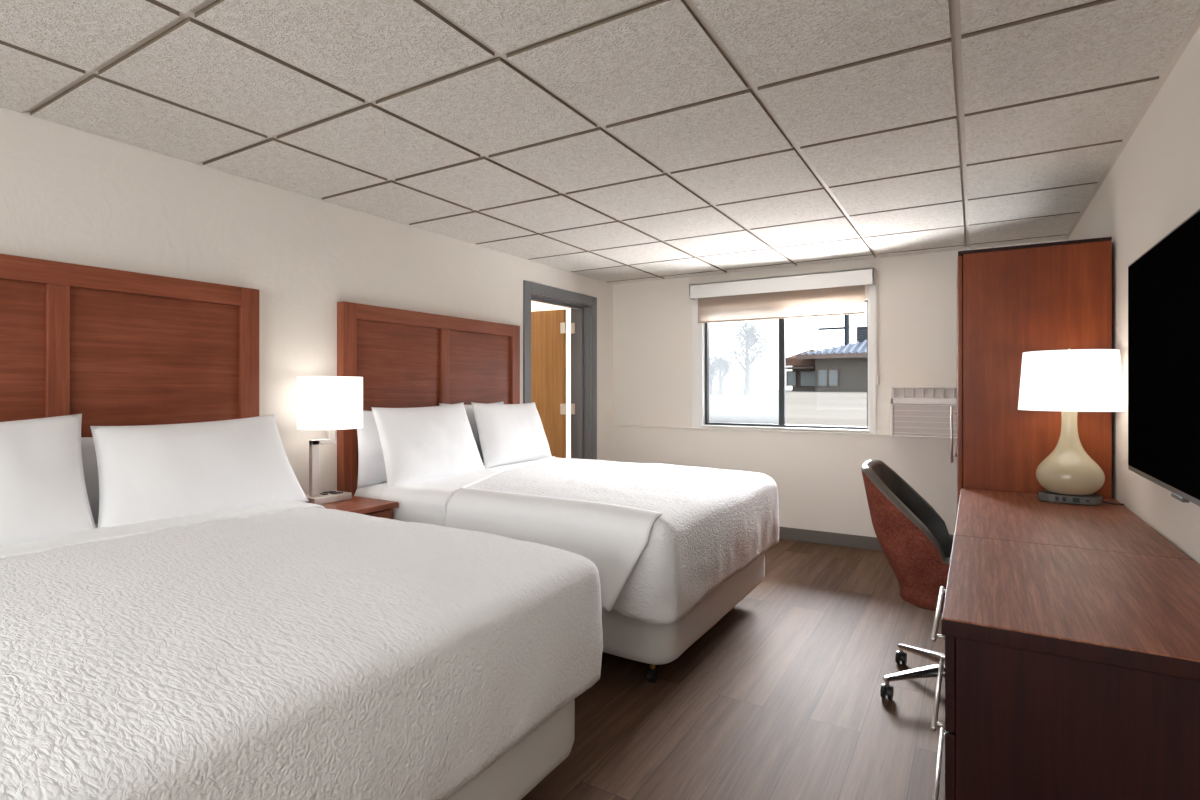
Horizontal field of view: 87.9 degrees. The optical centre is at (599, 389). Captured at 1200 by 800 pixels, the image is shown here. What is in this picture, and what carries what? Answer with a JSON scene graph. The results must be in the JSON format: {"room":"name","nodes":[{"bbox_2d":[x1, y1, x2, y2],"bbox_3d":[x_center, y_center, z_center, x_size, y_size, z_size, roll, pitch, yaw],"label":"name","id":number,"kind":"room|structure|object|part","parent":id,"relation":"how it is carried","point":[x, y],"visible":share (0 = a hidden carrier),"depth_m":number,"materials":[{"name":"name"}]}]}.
{"room":"hotel room","nodes":[
{"label":"hotel room","id":0,"kind":"room"},
{"bbox_2d":[0,107,612,494],"bbox_3d":[-1.853,0.097,3.045,0.220,2.316,7.700,0,0,31],"label":"wall","id":1,"kind":"structure","parent":0,"point":[68,194],"depth_m":3.14,"materials":[{"name":"white paint"}]},
{"bbox_2d":[0,254,258,436],"bbox_3d":[-2.087,0.259,2.387,0.056,1.492,1.552,0,0,31],"label":"headboard","id":2,"kind":"object","parent":1,"relation":"attached to","point":[109,347],"visible":0.46,"depth_m":2.56,"materials":[{"name":"brown wood"}]},
{"bbox_3d":[-2.284,0.293,2.084,0.032,1.384,0.654,0,0,31],"label":"panel","id":3,"kind":"part","parent":2,"relation":"part of","materials":[{"name":"brown wood"}]},
{"bbox_3d":[-2.087,-0.443,2.387,0.056,0.088,1.376,0,0,31],"label":"rail","id":4,"kind":"part","parent":2,"relation":"part of","materials":[{"name":"brown wood"}]},
{"bbox_3d":[-1.911,0.293,2.702,0.032,1.384,0.654,0,0,31],"label":"panel","id":5,"kind":"part","parent":2,"relation":"part of","materials":[{"name":"brown wood"}]},
{"bbox_2d":[337,301,519,495],"bbox_3d":[-1.040,0.259,4.122,0.056,1.492,1.560,0,0,31],"label":"headboard","id":6,"kind":"object","parent":1,"relation":"attached to","point":[403,358],"visible":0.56,"depth_m":3.92,"materials":[{"name":"brown wood"}]},
{"bbox_3d":[-1.238,0.293,3.817,0.032,1.384,0.658,0,0,31],"label":"panel","id":7,"kind":"part","parent":6,"relation":"part of","materials":[{"name":"brown wood"}]},
{"bbox_3d":[-1.040,-0.443,4.122,0.056,0.088,1.384,0,0,31],"label":"rail","id":8,"kind":"part","parent":6,"relation":"part of","materials":[{"name":"brown wood"}]},
{"bbox_3d":[-0.863,0.293,4.439,0.032,1.384,0.658,0,0,31],"label":"panel","id":9,"kind":"part","parent":6,"relation":"part of","materials":[{"name":"brown wood"}]},
{"bbox_2d":[523,280,596,459],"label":"door","id":10,"kind":"structure","parent":1,"relation":"attached to","point":[544,332],"depth_m":5.83,"materials":[{"name":"brown wood"}]},
{"bbox_2d":[531,301,570,457],"bbox_3d":[-1.250,0.005,6.126,1.930,2.500,3.400,0,0,31],"label":"wall","id":11,"kind":"structure","parent":0,"point":[535,306],"depth_m":7.48,"materials":[{"name":"beige paint"}]},
{"bbox_2d":[0,0,1199,283],"bbox_3d":[-0.267,-1.081,2.030,4.145,0.101,8.000,0,0,31],"label":"ceiling","id":12,"kind":"structure","parent":0,"point":[609,141],"depth_m":2.28,"materials":[{"name":"tile"}]},
{"bbox_2d":[521,538,944,799],"bbox_3d":[-0.361,1.295,1.923,4.095,0.080,7.720,0,0,31],"label":"floor","id":13,"kind":"structure","parent":0,"point":[780,698],"depth_m":2.44,"materials":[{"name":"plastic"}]},
{"bbox_2d":[321,496,397,518],"bbox_3d":[-1.346,0.912,3.109,0.537,0.685,0.410,0,0,31],"label":"nightstand","id":14,"kind":"object","parent":13,"relation":"on","point":[361,505],"visible":0.12,"depth_m":3.08,"materials":[{"name":"brown wood"}]},
{"bbox_2d":[297,376,362,504],"bbox_3d":[-1.389,0.253,3.206,0.312,0.634,0.312,0,0,31],"label":"table lamp","id":15,"kind":"object","parent":14,"relation":"on","point":[330,404],"visible":0.96,"depth_m":3.09,"materials":[{"name":"silver metal"}]},
{"bbox_3d":[-1.413,0.360,3.165,0.026,0.351,0.130,0,0,31],"label":"post","id":16,"kind":"part","parent":15,"relation":"part of","materials":[{"name":"silver metal"}]},
{"bbox_3d":[-1.389,0.068,3.206,0.312,0.264,0.312,0,0,31],"label":"lamp shade","id":17,"kind":"part","parent":15,"relation":"part of","materials":[{"name":"white fabric"}]},
{"bbox_2d":[323,491,342,493],"bbox_3d":[-1.384,0.534,3.223,0.100,0.004,0.050,0,0,31],"label":"power socket","id":18,"kind":"object","parent":15,"relation":"attached to","point":[329,492],"depth_m":3.21,"materials":[{"name":"black plastic"}]},
{"bbox_3d":[-1.331,0.738,3.100,0.448,0.264,0.344,0,0,31],"label":"drawer","id":19,"kind":"part","parent":14,"relation":"part of","materials":[{"name":"brown wood"}]},
{"bbox_2d":[445,698,574,799],"bbox_3d":[-1.234,0.891,1.866,1.943,0.728,1.460,0,0,31],"label":"bed","id":20,"kind":"object","parent":13,"relation":"on","point":[525,765],"visible":0.09,"depth_m":1.71,"materials":[{"name":"white fabric"}]},
{"bbox_2d":[0,414,95,545],"bbox_3d":[-2.042,0.320,1.907,0.225,0.461,0.803,0,0,29],"label":"pillow","id":21,"kind":"object","parent":20,"relation":"on","point":[43,492],"visible":0.98,"depth_m":2.09,"materials":[{"name":"white fabric"}]},
{"bbox_2d":[81,437,98,523],"bbox_3d":[-1.807,0.365,2.587,0.141,0.377,0.792,0,0,36],"label":"pillow","id":22,"kind":"object","parent":20,"relation":"on","point":[90,468],"visible":0.08,"depth_m":2.35,"materials":[{"name":"white fabric"}]},
{"bbox_2d":[0,500,323,558],"bbox_3d":[-1.765,0.664,2.175,0.332,0.352,1.609,0,0,31],"label":"fold","id":23,"kind":"object","parent":20,"relation":"on","point":[97,534],"visible":0.56,"depth_m":2.20,"materials":[{"name":"white fabric"}]},
{"bbox_2d":[90,414,308,527],"bbox_3d":[-1.637,0.331,2.583,0.223,0.429,0.827,0,0,29],"label":"pillow","id":24,"kind":"object","parent":20,"relation":"on","point":[146,472],"visible":0.96,"depth_m":2.46,"materials":[{"name":"white fabric"}]},
{"bbox_2d":[0,507,602,799],"bbox_3d":[-1.054,0.705,1.748,1.631,0.422,1.597,0,0,31],"label":"bedspread","id":25,"kind":"object","parent":20,"relation":"on","point":[315,653],"visible":0.97,"depth_m":1.35,"materials":[{"name":"white fabric"}]},
{"bbox_2d":[354,462,764,682],"bbox_3d":[-0.191,0.891,3.595,1.943,0.728,1.480,0,0,31],"label":"bed","id":26,"kind":"object","parent":13,"relation":"on","point":[625,637],"visible":0.15,"depth_m":2.65,"materials":[{"name":"white fabric"}]},
{"bbox_2d":[357,410,386,488],"bbox_3d":[-1.159,0.325,3.669,0.160,0.426,0.686,0,0,37],"label":"pillow","id":27,"kind":"object","parent":26,"relation":"on","point":[371,464],"visible":0.27,"depth_m":3.43,"materials":[{"name":"white fabric"}]},
{"bbox_2d":[371,402,484,488],"bbox_3d":[-0.978,0.315,3.643,0.238,0.465,0.782,0,0,34],"label":"pillow","id":28,"kind":"object","parent":26,"relation":"on","point":[418,444],"visible":0.94,"depth_m":3.51,"materials":[{"name":"white fabric"}]},
{"bbox_3d":[-0.195,0.690,3.598,1.920,0.326,1.480,0,0,31],"label":"mattress","id":29,"kind":"part","parent":26,"relation":"part of","materials":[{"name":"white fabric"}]},
{"bbox_2d":[380,460,536,525],"bbox_3d":[-0.456,0.689,3.756,0.662,0.391,1.621,0,0,31],"label":"fold","id":30,"kind":"object","parent":26,"relation":"on","point":[421,502],"visible":0.21,"depth_m":3.17,"materials":[{"name":"white fabric"}]},
{"bbox_2d":[439,401,503,463],"bbox_3d":[-0.830,0.305,4.207,0.153,0.436,0.686,0,0,37],"label":"pillow","id":31,"kind":"object","parent":26,"relation":"on","point":[469,409],"visible":0.09,"depth_m":4.12,"materials":[{"name":"white fabric"}]},
{"bbox_2d":[471,402,551,467],"bbox_3d":[-0.601,0.300,4.272,0.221,0.436,0.741,0,0,29],"label":"pillow","id":32,"kind":"object","parent":26,"relation":"on","point":[508,433],"visible":0.98,"depth_m":4.14,"materials":[{"name":"white fabric"}]},
{"bbox_2d":[442,456,778,624],"bbox_3d":[-0.035,0.694,3.465,1.667,0.448,1.717,0,0,31],"label":"bedspread","id":33,"kind":"object","parent":26,"relation":"on","point":[659,538],"visible":0.85,"depth_m":2.77,"materials":[{"name":"white fabric"}]},
{"bbox_2d":[444,487,662,611],"bbox_3d":[-0.255,0.676,2.700,1.076,0.391,0.175,0,0,31],"label":"drape","id":34,"kind":"object","parent":33,"relation":"hanging from","point":[621,541],"depth_m":2.55,"materials":[{"name":"white fabric"}]},
{"bbox_3d":[-0.220,1.157,3.613,1.760,0.027,1.220,0,0,31],"label":"frame","id":35,"kind":"part","parent":26,"relation":"part of","materials":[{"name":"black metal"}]},
{"bbox_2d":[861,460,953,699],"bbox_3d":[1.473,0.785,2.540,0.739,0.940,0.681,0,0,31],"label":"desk chair","id":36,"kind":"object","parent":13,"relation":"on","point":[916,542],"visible":0.54,"depth_m":2.48,"materials":[{"name":"charcoal leather"},{"name":"rust-red fabric"},{"name":"polished chrome"}]},
{"bbox_3d":[1.309,1.165,2.528,0.319,0.090,0.060,0,0,-2],"label":"leg","id":37,"kind":"part","parent":36,"relation":"part of","materials":[{"name":"silver metal"}]},
{"bbox_3d":[1.426,1.165,2.704,0.060,0.090,0.319,0,0,-20],"label":"leg","id":38,"kind":"part","parent":36,"relation":"part of","materials":[{"name":"silver metal"}]},
{"bbox_2d":[950,237,1111,512],"bbox_3d":[2.336,0.283,3.498,0.636,1.944,1.228,0,0,30],"label":"wardrobe","id":39,"kind":"object","parent":13,"relation":"on","point":[1012,301],"visible":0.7,"depth_m":2.99,"materials":[{"name":"brown wood"}]},
{"bbox_3d":[2.050,0.265,3.603,0.036,0.320,0.013,0,0,30],"label":"handle","id":40,"kind":"part","parent":39,"relation":"part of","materials":[{"name":"silver metal"}]},
{"bbox_3d":[1.948,0.254,3.368,0.018,1.842,0.605,0,0,30],"label":"door","id":41,"kind":"part","parent":39,"relation":"part of","materials":[{"name":"brown wood"}]},
{"bbox_3d":[2.657,0.291,4.005,0.580,1.928,0.020,0,0,30],"label":"panel","id":42,"kind":"part","parent":39,"relation":"part of","materials":[{"name":"brown wood"}]},
{"bbox_3d":[2.351,-0.681,3.489,0.602,0.016,1.228,0,0,30],"label":"panel","id":43,"kind":"part","parent":39,"relation":"part of","materials":[{"name":"brown wood"}]},
{"bbox_2d":[931,535,1199,799],"bbox_3d":[1.205,0.873,1.568,0.629,0.765,0.886,0,0,31],"label":"dresser","id":44,"kind":"object","parent":13,"relation":"on","point":[1071,673],"visible":1,"depth_m":1.28,"materials":[{"name":"brown wood"}]},
{"bbox_3d":[0.935,0.821,1.693,0.036,0.012,0.455,0,0,31],"label":"handle","id":45,"kind":"part","parent":44,"relation":"part of","materials":[{"name":"silver metal"}]},
{"bbox_3d":[0.935,0.605,1.693,0.036,0.012,0.455,0,0,31],"label":"handle","id":46,"kind":"part","parent":44,"relation":"part of","materials":[{"name":"silver metal"}]},
{"bbox_3d":[0.935,1.036,1.693,0.036,0.012,0.455,0,0,31],"label":"handle","id":47,"kind":"part","parent":44,"relation":"part of","materials":[{"name":"silver metal"}]},
{"bbox_3d":[1.186,0.634,1.585,0.506,0.210,0.864,0,0,31],"label":"drawer","id":48,"kind":"part","parent":44,"relation":"part of","materials":[{"name":"brown wood"}]},
{"bbox_3d":[1.186,0.850,1.585,0.506,0.210,0.864,0,0,31],"label":"drawer","id":49,"kind":"part","parent":44,"relation":"part of","materials":[{"name":"brown wood"}]},
{"bbox_2d":[954,488,1192,559],"bbox_3d":[1.748,0.873,2.436,0.598,0.764,1.153,0,0,31],"label":"desk","id":50,"kind":"object","parent":13,"relation":"on","point":[990,514],"visible":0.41,"depth_m":2.26,"materials":[{"name":"brown wood"}]},
{"bbox_2d":[1018,348,1124,504],"bbox_3d":[2.050,0.156,2.717,0.374,0.668,0.374,0,0,31],"label":"table lamp","id":51,"kind":"object","parent":50,"relation":"on","point":[1070,382],"visible":1,"depth_m":2.62,"materials":[{"name":"beige fabric"}]},
{"bbox_3d":[2.050,-0.036,2.717,0.374,0.257,0.374,0,0,31],"label":"lamp shade","id":52,"kind":"part","parent":51,"relation":"part of","materials":[{"name":"white"}]},
{"bbox_2d":[1073,498,1079,502],"bbox_3d":[2.027,0.472,2.648,0.024,0.020,0.002,0,0,31],"label":"outlet","id":53,"kind":"object","parent":51,"relation":"attached to","point":[1075,500],"depth_m":2.65,"materials":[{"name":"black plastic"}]},
{"bbox_3d":[2.170,0.481,2.635,0.077,0.013,0.013,0,0,39],"label":"power cord","id":54,"kind":"part","parent":51,"relation":"part of","materials":[{"name":"black plastic"}]},
{"bbox_2d":[611,239,1067,536],"bbox_3d":[1.709,0.097,5.258,3.635,2.316,0.230,0,0,31],"label":"wall","id":55,"kind":"structure","parent":0,"point":[818,478],"depth_m":5.11,"materials":[{"name":"beige paint"}]},
{"bbox_2d":[611,425,890,435],"bbox_3d":[1.655,0.354,5.168,3.594,0.015,0.041,0,0,31],"label":"trim","id":56,"kind":"structure","parent":55,"relation":"attached to","point":[611,425],"depth_m":5.33,"materials":[{"name":"beige paint"}]},
{"bbox_2d":[692,285,875,433],"bbox_3d":[1.529,-0.227,5.317,1.545,1.177,0.145,0,0,31],"label":"window","id":57,"kind":"structure","parent":55,"relation":"in","point":[739,367],"depth_m":5.52,"materials":[{"name":"white paint"}]},
{"bbox_3d":[1.565,-0.199,5.344,0.048,1.004,0.042,0,0,31],"label":"sash","id":58,"kind":"part","parent":57,"relation":"part of","materials":[{"name":"brown metal"}]},
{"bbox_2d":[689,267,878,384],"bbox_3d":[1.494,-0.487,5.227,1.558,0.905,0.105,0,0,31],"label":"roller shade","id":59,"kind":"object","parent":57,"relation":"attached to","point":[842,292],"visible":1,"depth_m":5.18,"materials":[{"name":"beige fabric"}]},
{"bbox_3d":[2.166,-0.460,4.859,0.006,0.730,0.024,0,0,31],"label":"pull chain","id":60,"kind":"part","parent":59,"relation":"part of","materials":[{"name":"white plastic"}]},
{"bbox_2d":[779,526,882,550],"bbox_3d":[1.647,1.205,5.154,3.595,0.100,0.012,0,0,31],"label":"baseboard","id":61,"kind":"structure","parent":55,"relation":"attached to","point":[830,538],"depth_m":5.02,"materials":[{"name":"grey plastic"}]},
{"bbox_2d":[891,387,956,438],"bbox_3d":[2.521,0.168,4.567,0.690,0.375,0.175,0,0,31],"label":"air conditioner","id":62,"kind":"object","parent":55,"relation":"attached to","point":[919,412],"visible":0.57,"depth_m":4.57,"materials":[{"name":"white plastic"}]},
{"bbox_2d":[894,388,956,397],"bbox_3d":[2.490,0.029,4.514,0.650,0.073,0.009,0,0,31],"label":"vent","id":63,"kind":"object","parent":62,"relation":"attached to","point":[898,392],"depth_m":4.57,"materials":[{"name":"grey plastic"}]},
{"bbox_3d":[2.488,0.227,4.511,0.650,0.233,0.017,0,0,31],"label":"panel","id":64,"kind":"part","parent":62,"relation":"part of","materials":[{"name":"grey plastic"}]},
{"bbox_2d":[1068,26,1199,564],"bbox_3d":[1.370,0.097,1.100,0.120,2.316,7.700,0,0,31],"label":"wall","id":65,"kind":"structure","parent":0,"point":[1153,186],"depth_m":2.27,"materials":[{"name":"beige paint"}]},
{"bbox_2d":[1128,209,1199,505],"bbox_3d":[1.632,-0.075,1.714,0.066,0.762,1.320,0,0,31],"label":"television","id":66,"kind":"object","parent":65,"relation":"attached to","point":[1164,281],"visible":1,"depth_m":1.82,"materials":[{"name":"black plastic"},{"name":"black glass"}]},
{"label":"outside","id":67,"kind":"structure","parent":0,"visible":0},
{"bbox_2d":[786,390,866,426],"bbox_3d":[11.826,0.638,48.643,110.000,1.134,84.480,0,0,31],"label":"ground","id":68,"kind":"structure","parent":67,"point":[802,407],"depth_m":16.52,"materials":[{"name":"white snow"}]},
{"bbox_2d":[786,340,866,391],"bbox_3d":[19.416,-1.454,37.898,15.700,3.783,8.840,0,0,31],"label":"building","id":69,"kind":"structure","parent":68,"relation":"on","point":[842,368],"depth_m":37.15,"materials":[{"name":"beige paint"}]},
{"bbox_2d":[857,326,866,341],"bbox_3d":[16.637,-3.285,39.002,0.900,1.250,0.820,0,0,31],"label":"rooftop unit","id":70,"kind":"object","parent":69,"relation":"on","point":[861,331],"visible":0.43,"depth_m":38.73,"materials":[{"name":"grey metal"}]},
{"bbox_2d":[858,330,866,340],"bbox_3d":[16.431,-3.345,38.660,0.700,0.670,0.020,0,0,31],"label":"vent grille","id":71,"kind":"object","parent":70,"relation":"attached to","point":[862,334],"depth_m":38.72,"materials":[{"name":"grey metal"}]},
{"bbox_2d":[818,315,849,344],"bbox_3d":[17.173,-3.845,45.698,2.200,9.000,0.395,0,0,31],"label":"utility pole","id":72,"kind":"object","parent":68,"relation":"on","point":[846,327],"visible":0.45,"depth_m":45.13,"materials":[{"name":"grey metal"}]}
]}

